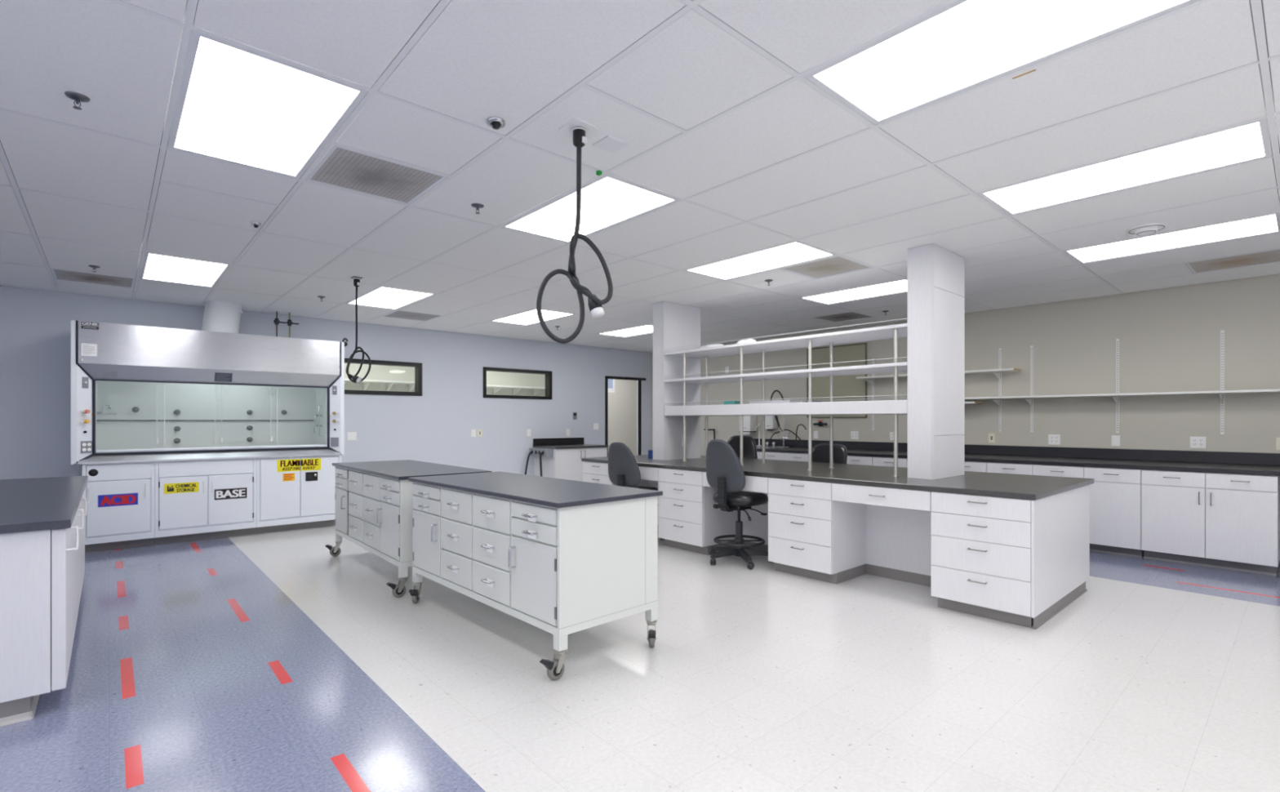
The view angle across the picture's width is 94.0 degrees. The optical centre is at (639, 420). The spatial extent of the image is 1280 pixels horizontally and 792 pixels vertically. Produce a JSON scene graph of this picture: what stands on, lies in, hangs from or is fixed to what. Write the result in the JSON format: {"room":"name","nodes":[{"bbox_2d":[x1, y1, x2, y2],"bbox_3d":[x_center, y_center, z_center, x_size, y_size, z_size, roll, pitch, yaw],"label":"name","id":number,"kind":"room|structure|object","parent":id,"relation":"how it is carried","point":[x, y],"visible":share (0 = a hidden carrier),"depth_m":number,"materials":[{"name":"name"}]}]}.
{"room":"science laboratory","nodes":[
{"label":"science laboratory","id":0,"kind":"room"},
{"bbox_2d":[0,285,651,479],"bbox_3d":[-3.776,-0.078,8.658,10.860,2.796,0.120,0,0,-42],"label":"wall","id":1,"kind":"structure","parent":0,"point":[435,426],"depth_m":8.76,"materials":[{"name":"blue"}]},
{"bbox_2d":[347,431,356,439],"bbox_3d":[-4.026,0.220,8.350,0.120,0.115,0.011,0,0,-42],"label":"wall outlet","id":2,"kind":"object","parent":1,"relation":"attached to","point":[351,435],"visible":1,"depth_m":8.35,"materials":[{"name":"white"}]},
{"bbox_2d":[344,358,422,395],"bbox_3d":[-3.891,-0.616,8.550,1.504,0.495,0.150,0,0,-42],"label":"window","id":3,"kind":"structure","parent":1,"relation":"in","point":[418,366],"depth_m":8.74,"materials":[{"name":"black"}]},
{"bbox_2d":[483,366,551,399],"bbox_3d":[-2.090,-0.617,10.151,1.312,0.498,0.150,0,0,-42],"label":"window","id":4,"kind":"structure","parent":1,"relation":"in","point":[548,374],"depth_m":10.13,"materials":[{"name":"black"}]},
{"bbox_2d":[533,437,583,445],"bbox_3d":[-1.437,0.375,10.637,1.073,0.120,0.020,0,0,-42],"label":"backsplash","id":5,"kind":"structure","parent":1,"relation":"attached to","point":[561,441],"depth_m":10.60,"materials":[{"name":"black"}]},
{"bbox_2d":[604,375,645,456],"bbox_3d":[-0.278,0.237,11.671,1.008,2.165,0.065,0,0,-42],"label":"door frame","id":6,"kind":"structure","parent":1,"relation":"in","point":[606,377],"depth_m":11.68,"materials":[{"name":"black"}]},
{"bbox_2d":[0,0,1279,352],"bbox_3d":[0.183,-1.426,4.190,10.840,0.100,12.020,0,0,-42],"label":"ceiling","id":7,"kind":"structure","parent":0,"point":[716,109],"depth_m":3.08,"materials":[{"name":"tile"}]},
{"bbox_2d":[64,91,89,110],"bbox_3d":[-2.392,-1.352,2.539,0.080,0.052,0.080,0,0,-42],"label":"sprinkler","id":8,"kind":"object","parent":7,"relation":"attached to","point":[78,98],"visible":1,"depth_m":2.53,"materials":[{"name":"silver metal"}]},
{"bbox_2d":[50,268,135,288],"bbox_3d":[-5.320,-1.381,5.827,0.592,0.009,0.592,0,0,-42],"label":"ceiling vent","id":9,"kind":"object","parent":7,"relation":"in","point":[58,274],"visible":1,"depth_m":5.83,"materials":[{"name":"white"}]},
{"bbox_2d":[139,252,231,287],"bbox_3d":[-4.238,-1.383,5.543,0.592,0.011,1.215,0,0,-42],"label":"recessed light","id":10,"kind":"object","parent":7,"relation":"in","point":[157,267],"visible":0.99,"depth_m":5.51,"materials":[{"name":"white"}]},
{"bbox_2d":[167,29,368,178],"bbox_3d":[-1.761,-1.383,2.756,0.592,0.011,1.215,0,0,-42],"label":"recessed light","id":11,"kind":"object","parent":7,"relation":"in","point":[237,104],"visible":1,"depth_m":2.64,"materials":[{"name":"white"}]},
{"bbox_2d":[346,275,371,383],"bbox_3d":[-2.723,-0.864,5.753,0.249,1.025,0.122,0,0,17],"label":"cord","id":12,"kind":"object","parent":7,"relation":"hanging from","point":[356,379],"visible":1,"depth_m":5.75,"materials":[{"name":"grey plastic"}]},
{"bbox_2d":[305,144,448,204],"bbox_3d":[-1.504,-1.381,3.400,0.592,0.009,0.594,0,0,-42],"label":"ceiling vent","id":13,"kind":"object","parent":7,"relation":"in","point":[341,167],"visible":1,"depth_m":3.38,"materials":[{"name":"white"}]},
{"bbox_2d":[345,286,435,309],"bbox_3d":[-2.848,-1.383,6.779,0.592,0.011,1.215,0,0,-42],"label":"recessed light","id":14,"kind":"object","parent":7,"relation":"in","point":[384,297],"visible":0.99,"depth_m":6.77,"materials":[{"name":"white"}]},
{"bbox_2d":[382,310,441,321],"bbox_3d":[-3.003,-1.381,7.887,0.592,0.009,0.592,0,0,-42],"label":"ceiling vent","id":15,"kind":"object","parent":7,"relation":"in","point":[398,313],"visible":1,"depth_m":7.88,"materials":[{"name":"white"}]},
{"bbox_2d":[471,203,484,213],"bbox_3d":[-1.041,-1.352,3.826,0.080,0.052,0.080,0,0,-42],"label":"sprinkler","id":16,"kind":"object","parent":7,"relation":"attached to","point":[477,206],"visible":1,"depth_m":3.81,"materials":[{"name":"silver metal"}]},
{"bbox_2d":[486,116,505,129],"bbox_3d":[-0.663,-1.361,2.750,0.084,0.033,0.084,0,0,-42],"label":"ceiling sensor","id":17,"kind":"object","parent":7,"relation":"attached to","point":[496,122],"visible":1,"depth_m":2.73,"materials":[{"name":"silver metal"}]},
{"bbox_2d":[491,308,573,325],"bbox_3d":[-1.458,-1.383,8.014,0.592,0.011,1.215,0,0,-42],"label":"recessed light","id":18,"kind":"object","parent":7,"relation":"in","point":[527,317],"visible":0.86,"depth_m":8.00,"materials":[{"name":"white"}]},
{"bbox_2d":[536,117,613,343],"bbox_3d":[-0.304,-0.869,2.803,0.332,1.016,0.175,0,0,-24],"label":"cord","id":19,"kind":"object","parent":7,"relation":"hanging from","point":[580,129],"visible":1,"depth_m":2.80,"materials":[{"name":"black plastic"}]},
{"bbox_2d":[500,173,679,243],"bbox_3d":[-0.370,-1.383,3.992,0.592,0.011,1.215,0,0,-42],"label":"recessed light","id":20,"kind":"object","parent":7,"relation":"in","point":[607,201],"visible":0.89,"depth_m":3.93,"materials":[{"name":"white"}]},
{"bbox_2d":[592,134,628,152],"bbox_3d":[-0.147,-1.374,2.973,0.130,0.008,0.130,0,0,-42],"label":"ceiling plate","id":21,"kind":"object","parent":7,"relation":"attached to","point":[610,144],"visible":1,"depth_m":2.96,"materials":[{"name":"white"}]},
{"bbox_2d":[598,324,653,337],"bbox_3d":[-0.068,-1.383,9.250,0.592,0.011,1.215,0,0,-42],"label":"recessed light","id":22,"kind":"object","parent":7,"relation":"in","point":[646,329],"visible":0.71,"depth_m":9.33,"materials":[{"name":"white"}]},
{"bbox_2d":[684,240,836,279],"bbox_3d":[1.020,-1.383,5.227,0.592,0.011,1.215,0,0,-42],"label":"recessed light","id":23,"kind":"object","parent":7,"relation":"in","point":[795,252],"visible":1,"depth_m":5.17,"materials":[{"name":"white"}]},
{"bbox_2d":[780,255,873,279],"bbox_3d":[1.690,-1.381,5.407,0.592,0.009,0.593,0,0,-42],"label":"ceiling vent","id":24,"kind":"object","parent":7,"relation":"in","point":[838,264],"visible":1,"depth_m":5.39,"materials":[{"name":"white"}]},
{"bbox_2d":[813,311,874,322],"bbox_3d":[2.718,-1.381,7.983,0.592,0.009,0.591,0,0,-42],"label":"ceiling vent","id":25,"kind":"object","parent":7,"relation":"in","point":[848,316],"visible":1,"depth_m":8.00,"materials":[{"name":"white"}]},
{"bbox_2d":[800,279,907,304],"bbox_3d":[2.410,-1.383,6.463,0.592,0.011,1.215,0,0,-42],"label":"recessed light","id":26,"kind":"object","parent":7,"relation":"in","point":[900,286],"visible":0.76,"depth_m":6.48,"materials":[{"name":"white"}]},
{"bbox_2d":[804,0,1199,124],"bbox_3d":[1.281,-1.383,2.134,0.592,0.011,1.215,0,0,-42],"label":"recessed light","id":27,"kind":"object","parent":7,"relation":"in","point":[961,46],"visible":1,"depth_m":2.21,"materials":[{"name":"white"}]},
{"bbox_2d":[977,118,1272,215],"bbox_3d":[2.671,-1.383,3.369,0.592,0.011,1.215,0,0,-42],"label":"recessed light","id":28,"kind":"object","parent":7,"relation":"in","point":[1250,141],"visible":1,"depth_m":3.29,"materials":[{"name":"white"}]},
{"bbox_2d":[1127,222,1165,235],"bbox_3d":[3.622,-1.355,4.271,0.210,0.043,0.210,0,0,-42],"label":"smoke detector","id":29,"kind":"object","parent":7,"relation":"attached to","point":[1148,228],"visible":1,"depth_m":4.23,"materials":[{"name":"white"}]},
{"bbox_2d":[1062,213,1279,263],"bbox_3d":[4.061,-1.383,4.605,0.592,0.011,1.215,0,0,-42],"label":"recessed light","id":30,"kind":"object","parent":7,"relation":"in","point":[1268,224],"visible":1,"depth_m":4.57,"materials":[{"name":"white"}]},
{"bbox_2d":[1185,248,1279,274],"bbox_3d":[5.193,-1.381,5.199,0.592,0.009,0.600,0,0,-42],"label":"ceiling vent","id":31,"kind":"object","parent":7,"relation":"in","point":[1273,256],"visible":1,"depth_m":5.22,"materials":[{"name":"white"}]},
{"bbox_2d":[0,525,1279,791],"bbox_3d":[0.183,1.320,4.190,10.640,0.001,11.820,0,0,-42],"label":"floor","id":32,"kind":"structure","parent":0,"point":[275,661],"depth_m":2.93,"materials":[{"name":"white plastic"}]},
{"bbox_2d":[0,508,84,726],"bbox_3d":[-3.499,0.904,2.788,1.315,0.831,1.301,0,0,-42],"label":"base cabinet","id":33,"kind":"object","parent":32,"relation":"on","point":[38,569],"visible":0.94,"depth_m":2.65,"materials":[{"name":"white laminate"}]},
{"bbox_2d":[0,475,88,533],"bbox_3d":[-4.032,0.469,3.347,1.320,0.038,2.880,0,0,-42],"label":"countertop","id":34,"kind":"structure","parent":33,"relation":"on","point":[37,504],"depth_m":3.27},
{"bbox_2d":[77,487,89,613],"bbox_3d":[-4.437,0.904,3.843,1.315,0.831,1.518,0,0,-42],"label":"base cabinet","id":35,"kind":"object","parent":32,"relation":"on","point":[82,504],"visible":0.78,"depth_m":4.19,"materials":[{"name":"white laminate"}]},
{"bbox_2d":[82,462,155,551],"bbox_3d":[-5.546,0.878,6.359,0.556,0.884,0.846,0,0,-42],"label":"base cabinet","id":36,"kind":"object","parent":32,"relation":"on","point":[121,507],"visible":0.98,"depth_m":6.08,"materials":[{"name":"white metal"}]},
{"bbox_2d":[71,320,344,464],"bbox_3d":[-4.906,-0.273,6.965,2.480,1.415,0.870,0,0,-42],"label":"fume hood","id":37,"kind":"object","parent":36,"relation":"on","point":[140,393],"visible":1,"depth_m":6.77,"materials":[{"name":"white metal"}]},
{"bbox_2d":[80,440,92,453],"bbox_3d":[-5.500,0.265,5.934,0.082,0.120,0.053,0,0,-42],"label":"outlet plate","id":38,"kind":"object","parent":37,"relation":"attached to","point":[86,446],"depth_m":5.93,"materials":[{"name":"grey"}]},
{"bbox_2d":[201,301,243,333],"bbox_3d":[-4.933,-1.207,7.054,0.403,0.432,0.364,0,0,-42],"label":"duct","id":39,"kind":"object","parent":37,"relation":"on","point":[218,316],"visible":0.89,"depth_m":6.91,"materials":[{"name":"white"}]},
{"bbox_2d":[273,311,286,336],"bbox_3d":[-4.567,-1.177,7.580,0.135,0.405,0.044,0,0,-42],"label":"gas valve","id":40,"kind":"object","parent":37,"relation":"on","point":[277,321],"visible":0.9,"depth_m":7.55,"materials":[{"name":"grey"}]},
{"bbox_2d":[286,312,298,337],"bbox_3d":[-4.461,-1.177,7.675,0.135,0.405,0.044,0,0,-42],"label":"gas valve","id":41,"kind":"object","parent":37,"relation":"on","point":[289,322],"visible":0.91,"depth_m":7.64,"materials":[{"name":"grey"}]},
{"bbox_2d":[154,457,256,544],"bbox_3d":[-4.999,0.878,6.845,0.905,0.884,0.846,0,0,-42],"label":"base cabinet","id":42,"kind":"object","parent":32,"relation":"on","point":[205,499],"visible":1,"depth_m":6.55,"materials":[{"name":"white metal"}]},
{"bbox_2d":[254,454,341,533],"bbox_3d":[-4.327,0.878,7.454,0.903,0.884,0.828,0,0,-42],"label":"base cabinet","id":43,"kind":"object","parent":32,"relation":"on","point":[296,492],"visible":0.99,"depth_m":7.12,"materials":[{"name":"white metal"}]},
{"bbox_2d":[324,459,492,597],"bbox_3d":[-2.119,0.868,5.317,0.821,0.904,1.917,0,0,-41],"label":"bench","id":44,"kind":"object","parent":32,"relation":"on","point":[373,500],"visible":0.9,"depth_m":4.90,"materials":[{"name":"white metal"}]},
{"bbox_2d":[408,471,662,679],"bbox_3d":[-0.784,0.868,3.886,0.820,0.904,1.913,0,0,-43],"label":"bench","id":45,"kind":"object","parent":32,"relation":"on","point":[561,557],"visible":1,"depth_m":3.37,"materials":[{"name":"white metal"}]},
{"bbox_2d":[533,447,607,481],"bbox_3d":[-1.193,0.894,10.388,1.080,0.851,0.707,0,0,-42],"label":"base cabinet","id":46,"kind":"object","parent":32,"relation":"on","point":[566,463],"visible":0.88,"depth_m":10.02,"materials":[{"name":"white laminate"}]},
{"bbox_2d":[524,447,553,476],"bbox_3d":[-1.730,0.886,9.941,0.316,0.834,0.560,0,0,-42],"label":"box","id":47,"kind":"object","parent":46,"relation":"attached to","point":[533,451],"visible":0.78,"depth_m":9.88,"materials":[{"name":"grey"}]},
{"bbox_2d":[533,437,608,448],"bbox_3d":[-1.199,0.392,10.393,1.113,0.153,0.700,0,0,-42],"label":"countertop","id":48,"kind":"structure","parent":46,"relation":"on","point":[561,442],"depth_m":10.43,"materials":[{"name":"black plastic"}]},
{"bbox_2d":[582,461,648,486],"bbox_3d":[-0.316,0.910,7.228,0.593,0.820,0.574,0,0,-42],"label":"base cabinet","id":49,"kind":"object","parent":32,"relation":"on","point":[593,472],"visible":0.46,"depth_m":7.08,"materials":[{"name":"white laminate"}]},
{"bbox_2d":[608,442,664,540],"bbox_3d":[-0.078,0.775,6.569,0.604,1.088,0.647,0,0,36],"label":"office chair","id":50,"kind":"object","parent":32,"relation":"on","point":[624,470],"visible":0.34,"depth_m":6.33,"materials":[{"name":"grey plastic"}]},
{"bbox_2d":[648,480,659,497],"bbox_3d":[0.358,0.910,6.931,0.018,0.820,1.365,0,0,-42],"label":"panel","id":51,"kind":"object","parent":32,"relation":"on","point":[651,483],"visible":0.02,"depth_m":7.14,"materials":[{"name":"white laminate"}]},
{"bbox_2d":[657,467,737,555],"bbox_3d":[0.593,0.910,6.206,0.593,0.820,0.629,0,0,-42],"label":"base cabinet","id":52,"kind":"object","parent":32,"relation":"on","point":[688,520],"visible":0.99,"depth_m":5.98,"materials":[{"name":"white laminate"}]},
{"bbox_2d":[706,439,773,569],"bbox_3d":[0.895,0.747,5.593,0.647,1.145,0.604,0,0,-45],"label":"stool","id":53,"kind":"object","parent":32,"relation":"on","point":[725,473],"visible":0.98,"depth_m":5.41,"materials":[{"name":"grey plastic"}]},
{"bbox_2d":[727,435,757,458],"bbox_3d":[1.276,0.760,7.654,0.629,1.119,0.623,0,0,31],"label":"stool","id":54,"kind":"object","parent":32,"relation":"on","point":[749,449],"visible":0.12,"depth_m":7.83,"materials":[{"name":"grey plastic"}]},
{"bbox_2d":[740,490,768,551],"bbox_3d":[1.287,0.910,5.887,0.018,0.820,1.370,0,0,-42],"label":"panel","id":55,"kind":"object","parent":32,"relation":"on","point":[757,526],"visible":0.02,"depth_m":6.00,"materials":[{"name":"white laminate"}]},
{"bbox_2d":[760,451,808,462],"bbox_3d":[2.415,0.892,8.909,0.953,0.856,0.883,0,0,-42],"label":"base cabinet","id":56,"kind":"object","parent":32,"relation":"on","point":[768,455],"visible":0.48,"depth_m":8.60,"materials":[{"name":"grey"}]},
{"bbox_2d":[768,477,866,583],"bbox_3d":[1.518,0.910,5.165,0.593,0.820,0.614,0,0,-42],"label":"base cabinet","id":57,"kind":"object","parent":32,"relation":"on","point":[811,535],"visible":1,"depth_m":4.96,"materials":[{"name":"white laminate"}]},
{"bbox_2d":[811,443,847,463],"bbox_3d":[2.060,0.797,6.788,0.602,1.044,0.656,0,0,39],"label":"stool","id":58,"kind":"object","parent":32,"relation":"on","point":[820,452],"visible":0.06,"depth_m":6.97,"materials":[{"name":"grey plastic"}]},
{"bbox_2d":[846,455,873,465],"bbox_3d":[3.003,0.892,8.248,0.953,0.856,0.883,0,0,-42],"label":"base cabinet","id":59,"kind":"object","parent":32,"relation":"on","point":[851,460],"visible":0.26,"depth_m":7.75,"materials":[{"name":"grey"}]},
{"bbox_2d":[872,456,907,467],"bbox_3d":[3.591,0.892,7.586,0.953,0.856,0.883,0,0,-42],"label":"base cabinet","id":60,"kind":"object","parent":32,"relation":"on","point":[877,461],"visible":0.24,"depth_m":7.47,"materials":[{"name":"grey"}]},
{"bbox_2d":[866,504,932,586],"bbox_3d":[2.207,0.910,4.852,0.018,0.820,1.369,0,0,-42],"label":"panel","id":61,"kind":"object","parent":32,"relation":"on","point":[898,540],"visible":0.25,"depth_m":4.92,"materials":[{"name":"white laminate"}]},
{"bbox_2d":[930,491,1033,627],"bbox_3d":[2.436,0.910,4.132,0.593,0.820,0.610,0,0,-42],"label":"base cabinet","id":62,"kind":"object","parent":32,"relation":"on","point":[980,545],"visible":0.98,"depth_m":3.95,"materials":[{"name":"white laminate"}]},
{"bbox_2d":[964,461,1033,475],"bbox_3d":[4.179,0.892,6.925,0.953,0.856,0.883,0,0,-42],"label":"base cabinet","id":63,"kind":"object","parent":32,"relation":"on","point":[974,466],"visible":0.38,"depth_m":6.54,"materials":[{"name":"grey"}]},
{"bbox_2d":[753,438,1279,475],"bbox_3d":[4.073,0.387,7.096,0.956,0.153,7.595,0,0,-42],"label":"countertop","id":64,"kind":"structure","parent":63,"relation":"on","point":[1221,462],"depth_m":6.42,"materials":[{"name":"grey"}]},
{"bbox_2d":[770,390,791,447],"bbox_3d":[2.259,-0.033,9.597,0.092,0.918,0.380,0,0,-42],"label":"tap","id":65,"kind":"object","parent":64,"relation":"on","point":[778,391],"visible":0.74,"depth_m":9.58,"materials":[{"name":"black metal"}]},
{"bbox_2d":[768,423,806,447],"bbox_3d":[2.338,0.238,9.434,0.649,0.360,0.088,0,0,44],"label":"tubing","id":66,"kind":"object","parent":64,"relation":"on","point":[801,424],"visible":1,"depth_m":9.32,"materials":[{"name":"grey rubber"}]},
{"bbox_2d":[1031,484,1089,629],"bbox_3d":[2.963,0.910,4.200,1.400,0.820,0.040,0,0,-42],"label":"end panel","id":67,"kind":"object","parent":32,"relation":"on","point":[1060,522],"visible":0.9,"depth_m":4.09,"materials":[{"name":"white laminate"}]},
{"bbox_2d":[1032,464,1143,557],"bbox_3d":[4.766,0.892,6.263,0.953,0.856,0.883,0,0,-42],"label":"base cabinet","id":68,"kind":"object","parent":32,"relation":"on","point":[1115,494],"visible":0.54,"depth_m":5.81,"materials":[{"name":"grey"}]},
{"bbox_2d":[1141,469,1279,575],"bbox_3d":[5.354,0.892,5.602,0.953,0.856,0.883,0,0,-42],"label":"base cabinet","id":69,"kind":"object","parent":32,"relation":"on","point":[1224,521],"visible":1,"depth_m":5.29,"materials":[{"name":"white laminate"}]},
{"bbox_3d":[1.728,0.910,6.259,0.500,0.820,4.680,0,0,-42],"label":"cabinet","id":70,"kind":"object","parent":32,"relation":"on","visible":0},
{"bbox_2d":[581,454,1093,511],"bbox_3d":[1.422,0.549,5.984,1.538,0.178,4.775,0,0,-42],"label":"countertop","id":71,"kind":"structure","parent":70,"relation":"on","point":[1023,486],"depth_m":4.70,"materials":[{"name":"black plastic"}]},
{"bbox_2d":[653,301,700,460],"bbox_3d":[0.446,-0.457,7.164,0.625,1.834,0.187,0,0,-42],"label":"column","id":72,"kind":"structure","parent":71,"relation":"on","point":[675,326],"depth_m":7.02,"materials":[{"name":"white paint"}]},
{"bbox_2d":[664,394,907,415],"bbox_3d":[1.442,-0.130,6.043,0.615,0.152,2.805,0,0,-42],"label":"shelf","id":73,"kind":"object","parent":72,"relation":"attached to","point":[882,406],"visible":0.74,"depth_m":5.57,"materials":[{"name":"white laminate"}]},
{"bbox_2d":[748,400,803,404],"bbox_3d":[1.396,-0.184,6.151,0.230,0.035,0.510,0,0,-42],"label":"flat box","id":74,"kind":"object","parent":73,"relation":"on","point":[770,401],"visible":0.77,"depth_m":6.02,"materials":[{"name":"white"}]},
{"bbox_2d":[664,318,907,358],"bbox_3d":[1.442,-0.787,6.043,0.615,0.068,2.805,0,0,-42],"label":"shelf","id":75,"kind":"object","parent":72,"relation":"attached to","point":[884,332],"visible":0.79,"depth_m":5.72,"materials":[{"name":"white laminate"}]},
{"bbox_2d":[664,356,907,384],"bbox_3d":[1.442,-0.476,6.043,0.615,0.068,2.805,0,0,-42],"label":"shelf","id":76,"kind":"object","parent":72,"relation":"attached to","point":[902,366],"visible":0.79,"depth_m":5.74,"materials":[{"name":"white laminate"}]},
{"bbox_2d":[682,353,686,461],"bbox_3d":[0.502,-0.146,6.721,0.048,1.212,0.048,0,0,-42],"label":"post","id":77,"kind":"object","parent":71,"relation":"on","point":[684,354],"visible":0.94,"depth_m":6.71,"materials":[{"name":"white metal"}]},
{"bbox_2d":[704,355,707,459],"bbox_3d":[0.778,-0.146,6.967,0.048,1.212,0.048,0,0,-42],"label":"post","id":78,"kind":"object","parent":71,"relation":"on","point":[706,357],"visible":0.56,"depth_m":6.95,"materials":[{"name":"white metal"}]},
{"bbox_2d":[739,346,743,465],"bbox_3d":[1.040,-0.146,6.115,0.048,1.212,0.048,0,0,-42],"label":"post","id":79,"kind":"object","parent":71,"relation":"on","point":[740,348],"visible":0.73,"depth_m":6.10,"materials":[{"name":"white metal"}]},
{"bbox_2d":[761,349,765,463],"bbox_3d":[1.316,-0.146,6.361,0.048,1.212,0.048,0,0,-42],"label":"post","id":80,"kind":"object","parent":71,"relation":"on","point":[763,350],"visible":0.8,"depth_m":6.35,"materials":[{"name":"white metal"}]},
{"bbox_2d":[807,338,813,470],"bbox_3d":[1.571,-0.146,5.518,0.048,1.212,0.048,0,0,-42],"label":"post","id":81,"kind":"object","parent":71,"relation":"on","point":[809,340],"visible":0.87,"depth_m":5.50,"materials":[{"name":"white metal"}]},
{"bbox_2d":[828,342,834,467],"bbox_3d":[1.848,-0.146,5.763,0.048,1.212,0.048,0,0,-42],"label":"post","id":82,"kind":"object","parent":71,"relation":"on","point":[831,344],"visible":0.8,"depth_m":5.75,"materials":[{"name":"white metal"}]},
{"bbox_2d":[893,328,898,476],"bbox_3d":[2.106,-0.146,4.916,0.048,1.212,0.048,0,0,-42],"label":"post","id":83,"kind":"object","parent":71,"relation":"on","point":[895,331],"visible":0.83,"depth_m":4.90,"materials":[{"name":"white metal"}]},
{"bbox_2d":[907,243,964,479],"bbox_3d":[2.444,-0.457,4.916,0.625,1.834,0.202,0,0,-42],"label":"column","id":84,"kind":"structure","parent":71,"relation":"on","point":[935,273],"depth_m":4.75,"materials":[{"name":"white paint"}]},
{"bbox_2d":[651,273,1279,560],"bbox_3d":[4.237,-0.078,7.726,0.120,2.796,11.920,0,0,-42],"label":"wall","id":85,"kind":"structure","parent":0,"point":[1170,337],"depth_m":6.67,"materials":[{"name":"grey"}]},
{"bbox_2d":[742,415,756,434],"bbox_3d":[1.843,0.000,10.201,0.172,0.470,0.240,0,0,-42],"label":"wall dispenser","id":86,"kind":"object","parent":85,"relation":"attached to","point":[749,422],"visible":0.62,"depth_m":10.12,"materials":[{"name":"white"}]},
{"bbox_2d":[764,415,777,430],"bbox_3d":[2.158,-0.044,9.892,0.112,0.422,0.190,0,0,-42],"label":"wall dispenser","id":87,"kind":"object","parent":85,"relation":"attached to","point":[771,424],"visible":0.62,"depth_m":9.84,"materials":[{"name":"white"}]},
{"bbox_2d":[806,342,866,417],"bbox_3d":[2.968,-0.583,9.050,0.021,1.089,0.989,0,0,-42],"label":"board","id":88,"kind":"object","parent":85,"relation":"attached to","point":[845,387],"visible":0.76,"depth_m":8.98,"materials":[{"name":"beige"}]},
{"bbox_2d":[850,431,858,439],"bbox_3d":[3.172,0.220,8.828,0.010,0.118,0.118,0,0,-42],"label":"wall outlet","id":89,"kind":"object","parent":85,"relation":"attached to","point":[854,434],"visible":1,"depth_m":8.82,"materials":[{"name":"white"}]},
{"bbox_2d":[864,358,874,430],"bbox_3d":[3.275,-0.375,8.531,0.251,1.030,0.028,0,0,-42],"label":"shelf standard","id":90,"kind":"object","parent":85,"relation":"attached to","point":[870,381],"visible":0.61,"depth_m":8.60,"materials":[{"name":"white metal"}]},
{"bbox_2d":[856,368,1021,379],"bbox_3d":[3.838,-0.604,7.853,0.271,0.024,1.981,0,0,-42],"label":"wall shelf","id":91,"kind":"object","parent":85,"relation":"attached to","point":[1003,370],"visible":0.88,"depth_m":7.42,"materials":[{"name":"white laminate"}]},
{"bbox_2d":[993,347,1001,431],"bbox_3d":[4.367,-0.375,7.303,0.251,1.030,0.028,0,0,-42],"label":"shelf standard","id":92,"kind":"object","parent":85,"relation":"attached to","point":[998,375],"visible":0.91,"depth_m":7.37,"materials":[{"name":"white metal"}]},
{"bbox_2d":[1025,345,1033,431],"bbox_3d":[4.591,-0.375,7.050,0.251,1.030,0.028,0,0,-42],"label":"shelf standard","id":93,"kind":"object","parent":85,"relation":"attached to","point":[1030,401],"visible":0.98,"depth_m":7.12,"materials":[{"name":"white metal"}]},
{"bbox_2d":[1048,434,1060,444],"bbox_3d":[4.830,0.223,6.963,0.010,0.118,0.118,0,0,-42],"label":"wall outlet","id":94,"kind":"object","parent":85,"relation":"attached to","point":[1055,439],"visible":1,"depth_m":6.96,"materials":[{"name":"white"}]},
{"bbox_2d":[1111,435,1119,446],"bbox_3d":[5.210,0.223,6.538,0.007,0.118,0.075,0,0,-42],"label":"blank wall plate","id":95,"kind":"object","parent":85,"relation":"attached to","point":[1115,438],"visible":1,"depth_m":6.53,"materials":[{"name":"white"}]},
{"bbox_2d":[1112,338,1119,433],"bbox_3d":[5.131,-0.375,6.443,0.251,1.030,0.028,0,0,-42],"label":"shelf standard","id":96,"kind":"object","parent":85,"relation":"attached to","point":[1117,398],"visible":0.98,"depth_m":6.52,"materials":[{"name":"white metal"}]},
{"bbox_2d":[964,388,1279,399],"bbox_3d":[5.296,-0.274,6.213,0.271,0.024,4.250,0,0,-42],"label":"wall shelf","id":97,"kind":"object","parent":85,"relation":"attached to","point":[1274,390],"visible":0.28,"depth_m":6.23,"materials":[{"name":"white laminate"}]},
{"bbox_2d":[1190,436,1205,448],"bbox_3d":[5.647,0.223,6.043,0.010,0.118,0.118,0,0,-42],"label":"wall outlet","id":98,"kind":"object","parent":85,"relation":"attached to","point":[1195,442],"visible":1,"depth_m":6.04,"materials":[{"name":"white"}]},
{"bbox_2d":[1219,329,1224,434],"bbox_3d":[5.676,-0.375,5.830,0.251,1.030,0.028,0,0,-42],"label":"shelf standard","id":99,"kind":"object","parent":85,"relation":"attached to","point":[1222,332],"visible":0.98,"depth_m":5.90,"materials":[{"name":"white metal"}]},
{"label":"outside","id":100,"kind":"structure","parent":0,"visible":0},
{"bbox_2d":[344,363,636,455],"bbox_3d":[-3.046,-0.070,11.555,9.800,2.780,0.080,0,0,-42],"label":"windows","id":101,"kind":"structure","parent":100,"point":[622,403],"depth_m":12.13,"materials":[{"name":"white"}]},
{"bbox_2d":[344,378,545,395],"bbox_3d":[-3.430,-0.590,10.933,5.000,0.160,0.300,0,0,-42],"label":"wall shelf","id":102,"kind":"object","parent":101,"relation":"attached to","point":[366,382],"visible":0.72,"depth_m":10.47,"materials":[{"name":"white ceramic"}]},
{"bbox_2d":[608,378,614,392],"bbox_3d":[-0.845,-0.838,13.452,0.710,0.405,0.010,0,0,-42],"label":"paper notice","id":103,"kind":"object","parent":101,"relation":"attached to","point":[611,381],"visible":0.21,"depth_m":13.62,"materials":[{"name":"white"}]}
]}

